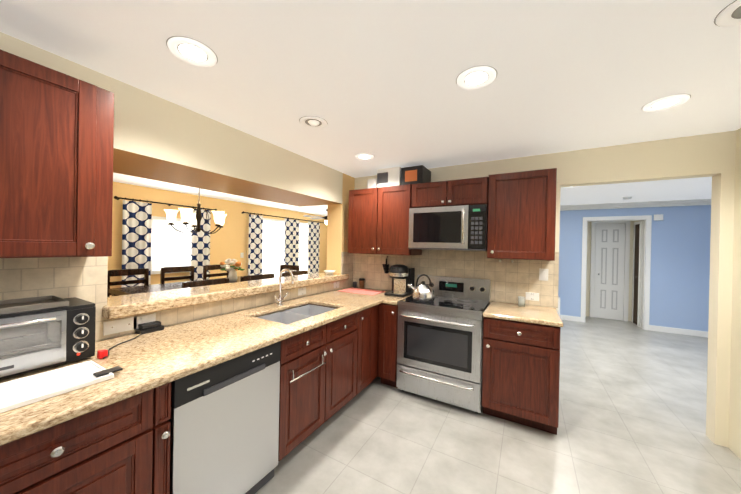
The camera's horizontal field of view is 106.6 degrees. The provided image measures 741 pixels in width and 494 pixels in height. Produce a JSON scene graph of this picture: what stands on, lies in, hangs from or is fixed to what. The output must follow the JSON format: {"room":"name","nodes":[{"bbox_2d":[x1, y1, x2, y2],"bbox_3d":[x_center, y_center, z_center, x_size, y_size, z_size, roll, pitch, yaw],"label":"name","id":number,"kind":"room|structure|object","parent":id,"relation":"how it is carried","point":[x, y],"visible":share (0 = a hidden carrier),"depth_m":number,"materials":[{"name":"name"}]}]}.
{"room":"kitchen","nodes":[
{"label":"kitchen","id":0,"kind":"room"},
{"bbox_2d":[0,32,354,341],"bbox_3d":[-1.806,0.233,1.711,0.730,2.380,5.080,1,0,30],"label":"wall","id":1,"kind":"structure","parent":0,"point":[22,49],"depth_m":1.53,"materials":[{"name":"beige paint"}]},
{"bbox_2d":[0,50,113,257],"bbox_3d":[-1.502,-0.350,1.137,0.337,0.780,0.584,1,0,30],"label":"upper cabinet","id":2,"kind":"object","parent":1,"relation":"attached to","point":[56,158],"visible":1,"depth_m":1.13,"materials":[{"name":"brown wood"}]},
{"bbox_2d":[0,252,352,340],"bbox_3d":[-1.488,0.272,1.525,0.007,0.485,5.072,1,0,30],"label":"wall tile","id":3,"kind":"structure","parent":1,"relation":"attached to","point":[85,278],"depth_m":1.49,"materials":[{"name":"beige tile"}]},
{"bbox_2d":[103,316,136,335],"bbox_3d":[-1.444,0.455,1.595,0.006,0.075,0.150,1,0,30],"label":"outlet","id":4,"kind":"object","parent":3,"relation":"attached to","point":[118,326],"visible":1,"depth_m":1.59,"materials":[{"name":"white plastic"}]},
{"bbox_2d":[133,313,155,328],"bbox_3d":[-1.386,0.456,1.695,0.008,0.075,0.115,1,0,30],"label":"outlet","id":5,"kind":"object","parent":3,"relation":"attached to","point":[142,319],"visible":0.62,"depth_m":1.70,"materials":[{"name":"white plastic"}]},
{"bbox_2d":[138,321,160,329],"bbox_3d":[-1.353,0.479,1.693,0.055,0.026,0.100,1,0,30],"label":"brick","id":6,"kind":"object","parent":5,"relation":"attached to","point":[148,325],"visible":1,"depth_m":1.68,"materials":[{"name":"black plastic"}]},
{"bbox_2d":[298,287,305,295],"bbox_3d":[-0.714,0.464,2.883,0.007,0.076,0.115,1,0,30],"label":"outlet","id":7,"kind":"object","parent":3,"relation":"attached to","point":[301,291],"visible":1,"depth_m":2.87,"materials":[{"name":"white plastic"}]},
{"bbox_2d":[334,281,339,287],"bbox_3d":[-0.418,0.468,3.405,0.007,0.076,0.115,1,0,30],"label":"outlet","id":8,"kind":"object","parent":3,"relation":"attached to","point":[336,284],"visible":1,"depth_m":3.40,"materials":[{"name":"white plastic"}]},
{"bbox_2d":[102,272,348,318],"bbox_3d":[-1.011,0.364,2.592,0.390,0.070,2.320,1,0,30],"label":"bar","id":9,"kind":"object","parent":1,"relation":"on","point":[120,306],"visible":0.77,"depth_m":1.98,"materials":[{"name":"stone"}]},
{"bbox_2d":[324,270,335,273],"bbox_3d":[-0.512,0.315,3.459,0.150,0.040,0.148,1,0,30],"label":"bowl","id":10,"kind":"object","parent":9,"relation":"on","point":[329,271],"visible":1,"depth_m":3.42,"materials":[{"name":"white ceramic"}]},
{"bbox_2d":[108,182,326,296],"bbox_3d":[-3.658,0.184,4.984,0.120,2.380,9.190,1,0,30],"label":"wall","id":11,"kind":"structure","parent":0,"point":[229,239],"depth_m":5.67,"materials":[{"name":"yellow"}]},
{"bbox_2d":[114,196,216,210],"bbox_3d":[-3.533,-0.748,4.897,0.145,0.048,1.596,1,0,30],"label":"curtain rod","id":12,"kind":"object","parent":11,"relation":"attached to","point":[116,197],"visible":0.94,"depth_m":4.66,"materials":[{"name":"brown metal"}]},
{"bbox_2d":[121,197,151,287],"bbox_3d":[-3.765,0.285,4.452,0.066,2.118,0.380,1,0,30],"label":"curtain","id":13,"kind":"object","parent":12,"relation":"hanging from","point":[136,235],"visible":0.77,"depth_m":4.45,"materials":[{"name":"fabric"}]},
{"bbox_2d":[190,206,210,280],"bbox_3d":[-3.274,0.291,5.318,0.066,2.118,0.370,1,0,30],"label":"curtain","id":14,"kind":"object","parent":12,"relation":"hanging from","point":[199,250],"visible":0.4,"depth_m":5.33,"materials":[{"name":"fabric"}]},
{"bbox_2d":[151,216,190,273],"bbox_3d":[-3.543,-0.029,4.995,0.059,0.990,0.800,1,0,30],"label":"dining room window","id":15,"kind":"structure","parent":11,"relation":"in","point":[170,245],"depth_m":4.93,"materials":[{"name":"white glass"}]},
{"bbox_2d":[242,211,324,223],"bbox_3d":[-2.155,-0.756,7.329,0.145,0.048,2.846,1,0,30],"label":"curtain rod","id":16,"kind":"object","parent":11,"relation":"attached to","point":[280,217],"visible":0.85,"depth_m":6.91,"materials":[{"name":"brown metal"}]},
{"bbox_2d":[248,212,262,274],"bbox_3d":[-2.660,0.286,6.401,0.066,2.143,0.380,1,0,30],"label":"curtain","id":17,"kind":"object","parent":16,"relation":"hanging from","point":[255,247],"visible":0.77,"depth_m":6.40,"materials":[{"name":"fabric"}]},
{"bbox_2d":[284,218,299,272],"bbox_3d":[-2.103,0.293,7.384,0.066,2.143,0.540,1,0,30],"label":"curtain","id":18,"kind":"object","parent":16,"relation":"hanging from","point":[291,241],"visible":0.71,"depth_m":7.38,"materials":[{"name":"fabric"}]},
{"bbox_2d":[307,220,319,273],"bbox_3d":[-1.674,0.298,8.141,0.066,2.143,0.520,1,0,30],"label":"curtain","id":19,"kind":"object","parent":16,"relation":"hanging from","point":[313,247],"visible":0.73,"depth_m":8.14,"materials":[{"name":"fabric"}]},
{"bbox_2d":[262,218,307,277],"bbox_3d":[-2.237,0.347,7.339,0.034,2.090,2.050,1,0,30],"label":"window","id":20,"kind":"structure","parent":11,"relation":"in","point":[273,248],"depth_m":7.05,"materials":[{"name":"white glass"}]},
{"bbox_2d":[110,77,342,206],"bbox_3d":[-1.224,-0.755,2.698,0.732,0.390,2.240,1,0,30],"label":"wall","id":21,"kind":"structure","parent":0,"point":[157,138],"depth_m":2.09,"materials":[{"name":"beige paint"}]},
{"bbox_2d":[0,0,740,215],"bbox_3d":[0.529,-0.949,3.281,9.200,0.060,10.500,1,0,30],"label":"ceiling","id":22,"kind":"structure","parent":0,"point":[376,79],"depth_m":1.44,"materials":[{"name":"white paint"}]},
{"bbox_2d":[166,36,217,66],"bbox_3d":[-0.854,-0.931,1.329,0.210,0.011,0.210,1,0,30],"label":"recessed light","id":23,"kind":"object","parent":22,"relation":"in","point":[191,51],"visible":1,"depth_m":1.32,"materials":[{"name":"white plastic"}]},
{"bbox_2d":[164,188,226,233],"bbox_3d":[-2.249,-0.576,3.665,0.731,0.794,0.705,1,0,30],"label":"chandelier","id":24,"kind":"object","parent":22,"relation":"hanging from","point":[187,215],"visible":0.94,"depth_m":3.55,"materials":[{"name":"white glass"}]},
{"bbox_2d":[299,116,327,128],"bbox_3d":[-0.426,-0.922,2.063,0.210,0.019,0.210,1,0,30],"label":"recessed light","id":25,"kind":"object","parent":22,"relation":"in","point":[314,122],"visible":1,"depth_m":2.04,"materials":[{"name":"white"}]},
{"bbox_2d":[303,209,327,224],"bbox_3d":[-1.105,-0.675,7.157,1.270,0.579,1.282,1,0,30],"label":"ceiling fan","id":26,"kind":"object","parent":22,"relation":"hanging from","point":[321,217],"visible":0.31,"depth_m":7.04,"materials":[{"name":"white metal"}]},
{"bbox_2d":[355,153,374,159],"bbox_3d":[-0.060,-0.922,2.832,0.210,0.011,0.210,1,0,30],"label":"recessed light","id":27,"kind":"object","parent":22,"relation":"in","point":[363,156],"visible":0.98,"depth_m":2.82,"materials":[{"name":"white plastic"}]},
{"bbox_2d":[456,65,496,89],"bbox_3d":[0.569,-0.905,1.488,0.210,0.011,0.210,1,0,30],"label":"recessed light","id":28,"kind":"object","parent":22,"relation":"in","point":[476,77],"visible":1,"depth_m":1.48,"materials":[{"name":"white plastic"}]},
{"bbox_2d":[641,94,690,111],"bbox_3d":[1.816,-0.882,1.700,0.210,0.011,0.210,1,0,30],"label":"recessed light","id":29,"kind":"object","parent":22,"relation":"in","point":[666,102],"visible":0.98,"depth_m":1.69,"materials":[{"name":"white plastic"}]},
{"bbox_2d":[714,0,740,26],"bbox_3d":[1.426,-0.882,1.013,0.210,0.019,0.210,1,0,30],"label":"recessed light","id":30,"kind":"object","parent":22,"relation":"in","point":[729,15],"visible":1,"depth_m":1.06,"materials":[{"name":"white plastic"}]},
{"bbox_2d":[255,316,740,493],"bbox_3d":[0.438,1.490,3.315,9.300,0.060,10.500,1,0,30],"label":"floor","id":31,"kind":"structure","parent":0,"point":[632,406],"depth_m":2.11,"materials":[{"name":"tile"}]},
{"bbox_2d":[0,382,170,493],"bbox_3d":[-1.339,0.997,1.073,0.721,0.876,0.669,1,0,30],"label":"base cabinet","id":32,"kind":"object","parent":31,"relation":"on","point":[121,447],"depth_m":0.99,"materials":[{"name":"brown wood"}]},
{"bbox_2d":[0,286,391,445],"bbox_3d":[-0.857,0.544,1.855,0.773,0.037,3.871,1,0,30],"label":"countertop","id":33,"kind":"structure","parent":32,"relation":"on","point":[156,359],"depth_m":1.39,"materials":[{"name":"stone"}]},
{"bbox_2d":[0,297,95,378],"bbox_3d":[-1.496,0.387,1.148,0.311,0.254,0.450,1,0,30],"label":"toaster oven","id":34,"kind":"object","parent":33,"relation":"on","point":[32,340],"visible":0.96,"depth_m":1.21,"materials":[{"name":"black plastic"}]},
{"bbox_2d":[0,295,68,313],"bbox_3d":[-1.545,0.247,1.097,0.230,0.024,0.430,1,0,30],"label":"baking tray","id":35,"kind":"object","parent":34,"relation":"on","point":[25,304],"visible":0.98,"depth_m":1.21,"materials":[{"name":"silver metal"}]},
{"bbox_2d":[0,360,122,412],"bbox_3d":[-1.277,0.510,0.911,0.250,0.020,0.655,1,0,30],"label":"cutting board","id":36,"kind":"object","parent":33,"relation":"on","point":[21,392],"visible":1,"depth_m":1.03,"materials":[{"name":"white plastic"}]},
{"bbox_2d":[97,349,107,358],"bbox_3d":[-1.256,0.502,1.293,0.030,0.034,0.030,1,0,30],"label":"plug","id":37,"kind":"object","parent":33,"relation":"on","point":[101,354],"visible":1,"depth_m":1.28,"materials":[{"name":"red plastic"}]},
{"bbox_2d":[103,325,163,358],"bbox_3d":[-1.294,0.506,1.518,0.342,0.022,0.367,1,0,30],"label":"cable","id":38,"kind":"object","parent":33,"relation":"on","point":[146,331],"visible":0.94,"depth_m":1.65,"materials":[{"name":"black plastic"}]},
{"bbox_2d":[274,269,293,305],"bbox_3d":[-0.750,0.357,2.433,0.190,0.335,0.160,1,0,30],"label":"faucet","id":39,"kind":"object","parent":33,"relation":"on","point":[279,299],"visible":1,"depth_m":2.45,"materials":[{"name":"silver metal"}]},
{"bbox_2d":[258,304,335,323],"bbox_3d":[-0.592,0.655,2.318,0.424,0.176,0.694,1,0,30],"label":"sink","id":40,"kind":"object","parent":33,"relation":"in","point":[289,316],"visible":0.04,"depth_m":2.40,"materials":[{"name":"silver metal"}]},
{"bbox_2d":[339,288,384,294],"bbox_3d":[-0.105,0.530,3.313,0.480,0.006,0.310,1,0,30],"label":"dish mat","id":41,"kind":"object","parent":33,"relation":"on","point":[362,291],"visible":0.98,"depth_m":3.28,"materials":[{"name":"pink fabric"}]},
{"bbox_2d":[359,278,364,287],"bbox_3d":[-0.113,0.470,3.582,0.082,0.125,0.082,1,0,30],"label":"cup","id":42,"kind":"object","parent":33,"relation":"on","point":[361,282],"visible":0.96,"depth_m":3.55,"materials":[{"name":"brown"}]},
{"bbox_2d":[384,264,414,296],"bbox_3d":[0.338,0.369,3.167,0.230,0.345,0.330,1,0,30],"label":"coffee maker","id":43,"kind":"object","parent":33,"relation":"on","point":[402,276],"visible":0.96,"depth_m":3.12,"materials":[{"name":"black plastic"}]},
{"bbox_2d":[107,268,148,296],"bbox_3d":[-3.135,0.847,3.655,0.435,1.085,0.460,1,0,30],"label":"dining chair","id":44,"kind":"object","parent":31,"relation":"on","point":[127,272],"visible":0.21,"depth_m":3.73,"materials":[{"name":"brown wood"}]},
{"bbox_2d":[160,266,193,283],"bbox_3d":[-2.829,0.851,4.194,0.435,1.085,0.460,1,0,30],"label":"dining chair","id":45,"kind":"object","parent":31,"relation":"on","point":[164,270],"visible":0.12,"depth_m":4.25,"materials":[{"name":"brown wood"}]},
{"bbox_2d":[109,275,249,295],"bbox_3d":[-2.190,0.957,3.831,1.000,0.900,1.900,1,0,30],"label":"dining table","id":46,"kind":"object","parent":31,"relation":"on","point":[140,289],"visible":0.15,"depth_m":3.31,"materials":[{"name":"brown wood"}]},
{"bbox_2d":[220,258,244,281],"bbox_3d":[-2.026,0.338,4.067,0.301,0.342,0.275,1,0,30],"label":"flower vase","id":47,"kind":"object","parent":46,"relation":"on","point":[232,270],"visible":1,"depth_m":4.04,"materials":[{"name":"white ceramic"}]},
{"bbox_2d":[182,278,228,287],"bbox_3d":[-1.852,0.875,2.927,0.435,1.085,0.460,1,0,30],"label":"dining chair","id":48,"kind":"object","parent":31,"relation":"on","point":[188,284],"visible":0.21,"depth_m":2.79,"materials":[{"name":"brown wood"}]},
{"bbox_2d":[203,264,229,279],"bbox_3d":[-2.524,0.855,4.733,0.435,1.085,0.460,1,0,30],"label":"dining chair","id":49,"kind":"object","parent":31,"relation":"on","point":[209,267],"visible":0.23,"depth_m":4.75,"materials":[{"name":"brown wood"}]},
{"bbox_2d":[169,341,280,493],"bbox_3d":[-0.974,1.003,1.596,0.640,0.872,0.586,1,0,30],"label":"dishwasher","id":50,"kind":"object","parent":31,"relation":"on","point":[224,432],"visible":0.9,"depth_m":1.41,"materials":[{"name":"grey metal"}]},
{"bbox_2d":[240,274,273,281],"bbox_3d":[-1.546,0.878,3.467,0.435,1.085,0.460,1,0,30],"label":"dining chair","id":51,"kind":"object","parent":31,"relation":"on","point":[255,277],"visible":0.12,"depth_m":3.33,"materials":[{"name":"brown wood"}]},
{"bbox_2d":[280,265,299,271],"bbox_3d":[-1.588,0.872,4.890,0.460,1.085,0.435,1,0,30],"label":"dining chair","id":52,"kind":"object","parent":31,"relation":"on","point":[292,267],"visible":0.15,"depth_m":5.02,"materials":[{"name":"brown wood"}]},
{"bbox_2d":[282,270,307,276],"bbox_3d":[-1.241,0.882,4.006,0.435,1.085,0.460,1,0,30],"label":"dining chair","id":53,"kind":"object","parent":31,"relation":"on","point":[302,272],"visible":0.1,"depth_m":3.90,"materials":[{"name":"brown wood"}]},
{"bbox_2d":[292,304,377,408],"bbox_3d":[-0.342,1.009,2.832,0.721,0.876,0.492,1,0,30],"label":"base cabinet","id":54,"kind":"object","parent":31,"relation":"on","point":[328,371],"depth_m":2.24,"materials":[{"name":"brown wood"}]},
{"bbox_2d":[377,303,397,387],"bbox_3d":[0.311,1.020,3.071,0.217,0.876,0.607,1,0,30],"label":"base cabinet","id":55,"kind":"object","parent":31,"relation":"on","point":[387,313],"depth_m":2.81,"materials":[{"name":"brown wood"}]},
{"bbox_2d":[384,294,411,304],"bbox_3d":[0.346,0.562,3.035,0.142,0.037,0.631,1,0,30],"label":"countertop","id":56,"kind":"structure","parent":55,"relation":"on","point":[394,300],"depth_m":2.83,"materials":[{"name":"stone"}]},
{"bbox_2d":[396,275,490,412],"bbox_3d":[0.741,0.900,2.792,0.784,1.135,0.672,1,0,30],"label":"stove","id":57,"kind":"object","parent":31,"relation":"on","point":[439,349],"visible":0.83,"depth_m":2.56,"materials":[{"name":"silver metal"}]},
{"bbox_2d":[407,274,434,301],"bbox_3d":[0.524,0.408,2.808,0.258,0.266,0.227,1,0,30],"label":"kettle","id":58,"kind":"object","parent":57,"relation":"on","point":[423,291],"visible":1,"depth_m":2.73,"materials":[{"name":"silver metal"}]},
{"bbox_2d":[482,317,560,434],"bbox_3d":[1.341,1.042,2.487,0.549,0.876,0.607,1,0,30],"label":"base cabinet","id":59,"kind":"object","parent":31,"relation":"on","point":[520,372],"depth_m":2.22,"materials":[{"name":"brown wood"}]},
{"bbox_2d":[483,301,562,326],"bbox_3d":[1.351,0.584,2.473,0.566,0.037,0.616,1,0,30],"label":"countertop","id":60,"kind":"structure","parent":59,"relation":"on","point":[549,316],"depth_m":2.33,"materials":[{"name":"stone"}]},
{"bbox_2d":[518,296,524,306],"bbox_3d":[1.448,0.521,2.646,0.062,0.090,0.061,1,0,30],"label":"glass candle","id":61,"kind":"object","parent":60,"relation":"on","point":[521,301],"visible":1,"depth_m":2.62,"materials":[{"name":"white wax"}]},
{"bbox_2d":[558,296,559,315],"bbox_3d":[3.443,1.243,5.717,0.750,0.530,0.600,1,0,30],"label":"file cabinet","id":62,"kind":"object","parent":31,"relation":"on","point":[559,305],"visible":0.15,"depth_m":5.30,"materials":[{"name":"white plastic"}]},
{"bbox_2d":[354,130,735,446],"bbox_3d":[1.219,0.286,2.984,3.740,2.380,0.120,1,0,30],"label":"wall","id":63,"kind":"structure","parent":0,"point":[713,155],"depth_m":2.19,"materials":[{"name":"beige paint"}]},
{"bbox_2d":[348,168,556,260],"bbox_3d":[0.723,-0.291,2.958,2.080,0.775,0.416,1,0,30],"label":"upper cabinet","id":64,"kind":"object","parent":63,"relation":"attached to","point":[521,215],"visible":0.98,"depth_m":2.57,"materials":[{"name":"brown wood"}]},
{"bbox_2d":[367,178,375,188],"bbox_3d":[0.085,-0.738,3.358,0.120,0.118,0.280,1,0,30],"label":"storage box","id":65,"kind":"object","parent":64,"relation":"on","point":[371,183],"depth_m":3.24,"materials":[{"name":"white cardboard"}]},
{"bbox_2d":[382,259,388,272],"bbox_3d":[0.193,0.222,3.438,0.099,0.205,0.097,1,0,30],"label":"cups","id":66,"kind":"object","parent":64,"relation":"hanging from","point":[386,268],"visible":0.98,"depth_m":3.41,"materials":[{"name":"black plastic"}]},
{"bbox_2d":[376,167,400,187],"bbox_3d":[0.272,-0.782,3.240,0.280,0.214,0.301,1,0,30],"label":"storage box","id":67,"kind":"object","parent":64,"relation":"on","point":[392,176],"depth_m":3.11,"materials":[{"name":"white"}]},
{"bbox_2d":[400,165,430,184],"bbox_3d":[0.515,-0.770,3.108,0.245,0.199,0.291,1,0,30],"label":"storage box","id":68,"kind":"object","parent":64,"relation":"on","point":[414,174],"depth_m":2.99,"materials":[{"name":"black"}]},
{"bbox_2d":[408,204,487,250],"bbox_3d":[0.818,-0.183,2.857,0.744,0.422,0.497,1,0,30],"label":"microwave","id":69,"kind":"object","parent":64,"relation":"attached to","point":[463,227],"visible":0.98,"depth_m":2.66,"materials":[{"name":"grey metal"}]},
{"bbox_2d":[353,249,558,307],"bbox_3d":[0.765,0.289,3.167,2.310,0.525,0.007,1,0,30],"label":"wall tile","id":70,"kind":"structure","parent":63,"relation":"attached to","point":[511,282],"depth_m":2.94,"materials":[{"name":"beige tile"}]},
{"bbox_2d":[525,292,538,300],"bbox_3d":[1.580,0.484,2.695,0.115,0.076,0.007,1,0,30],"label":"electrical outlet","id":71,"kind":"object","parent":70,"relation":"attached to","point":[532,296],"visible":1,"depth_m":2.69,"materials":[{"name":"white plastic"}]},
{"bbox_2d":[539,268,547,280],"bbox_3d":[1.663,0.265,2.650,0.075,0.115,0.008,1,0,30],"label":"light switch","id":72,"kind":"object","parent":70,"relation":"attached to","point":[543,274],"visible":1,"depth_m":2.65,"materials":[{"name":"white plastic"}]},
{"bbox_2d":[586,221,633,320],"bbox_3d":[5.648,0.360,5.669,2.400,2.380,0.120,1,0,30],"label":"wall","id":73,"kind":"structure","parent":0,"point":[588,270],"depth_m":6.06,"materials":[{"name":"grey paint"}]},
{"bbox_2d":[589,221,629,321],"bbox_3d":[5.085,0.486,5.877,0.630,2.105,0.063,1,0,30],"label":"closet door","id":74,"kind":"structure","parent":73,"relation":"in","point":[609,270],"depth_m":5.87,"materials":[{"name":"white wood"}]},
{"bbox_2d":[558,205,710,331],"bbox_3d":[3.945,0.327,5.888,5.380,2.380,0.120,1,0,30],"label":"wall","id":75,"kind":"structure","parent":0,"point":[680,267],"depth_m":4.99,"materials":[{"name":"blue paint"}]},
{"bbox_2d":[560,315,580,321],"bbox_3d":[2.911,1.445,6.388,3.130,0.100,0.015,1,0,30],"label":"baseboard","id":76,"kind":"structure","parent":75,"relation":"attached to","point":[563,317],"depth_m":5.69,"materials":[{"name":"white wood"}]},
{"bbox_2d":[580,215,651,329],"bbox_3d":[4.764,0.469,5.412,1.020,2.130,0.138,1,0,30],"label":"door frame","id":77,"kind":"structure","parent":75,"relation":"attached to","point":[646,269],"depth_m":5.21,"materials":[{"name":"white wood"}]},
{"bbox_2d":[560,199,710,210],"bbox_3d":[3.919,-0.814,5.798,5.380,0.100,0.075,1,0,30],"label":"crown molding","id":78,"kind":"structure","parent":75,"relation":"attached to","point":[693,202],"depth_m":5.16,"materials":[{"name":"white"}]},
{"bbox_2d":[631,221,642,327],"bbox_3d":[5.293,0.519,5.507,0.056,2.050,0.490,1,0,30],"label":"door","id":79,"kind":"structure","parent":75,"relation":"in","point":[637,270],"depth_m":5.50,"materials":[{"name":"brown"}]},
{"bbox_2d":[654,214,662,220],"bbox_3d":[5.273,-0.540,5.054,0.120,0.110,0.030,1,0,30],"label":"door chime","id":80,"kind":"object","parent":75,"relation":"attached to","point":[658,217],"visible":0.98,"depth_m":5.04,"materials":[{"name":"white plastic"}]},
{"bbox_2d":[649,325,707,337],"bbox_3d":[5.676,1.504,4.819,1.190,0.100,0.017,1,0,30],"label":"baseboard","id":81,"kind":"structure","parent":75,"relation":"attached to","point":[662,329],"depth_m":4.92,"materials":[{"name":"white wood"}]},
{"bbox_2d":[728,128,740,459],"bbox_3d":[1.512,0.303,-0.170,0.120,2.380,5.080,1,0,30],"label":"wall","id":82,"kind":"structure","parent":0,"point":[734,445],"depth_m":2.02,"materials":[{"name":"beige paint"}]}
]}

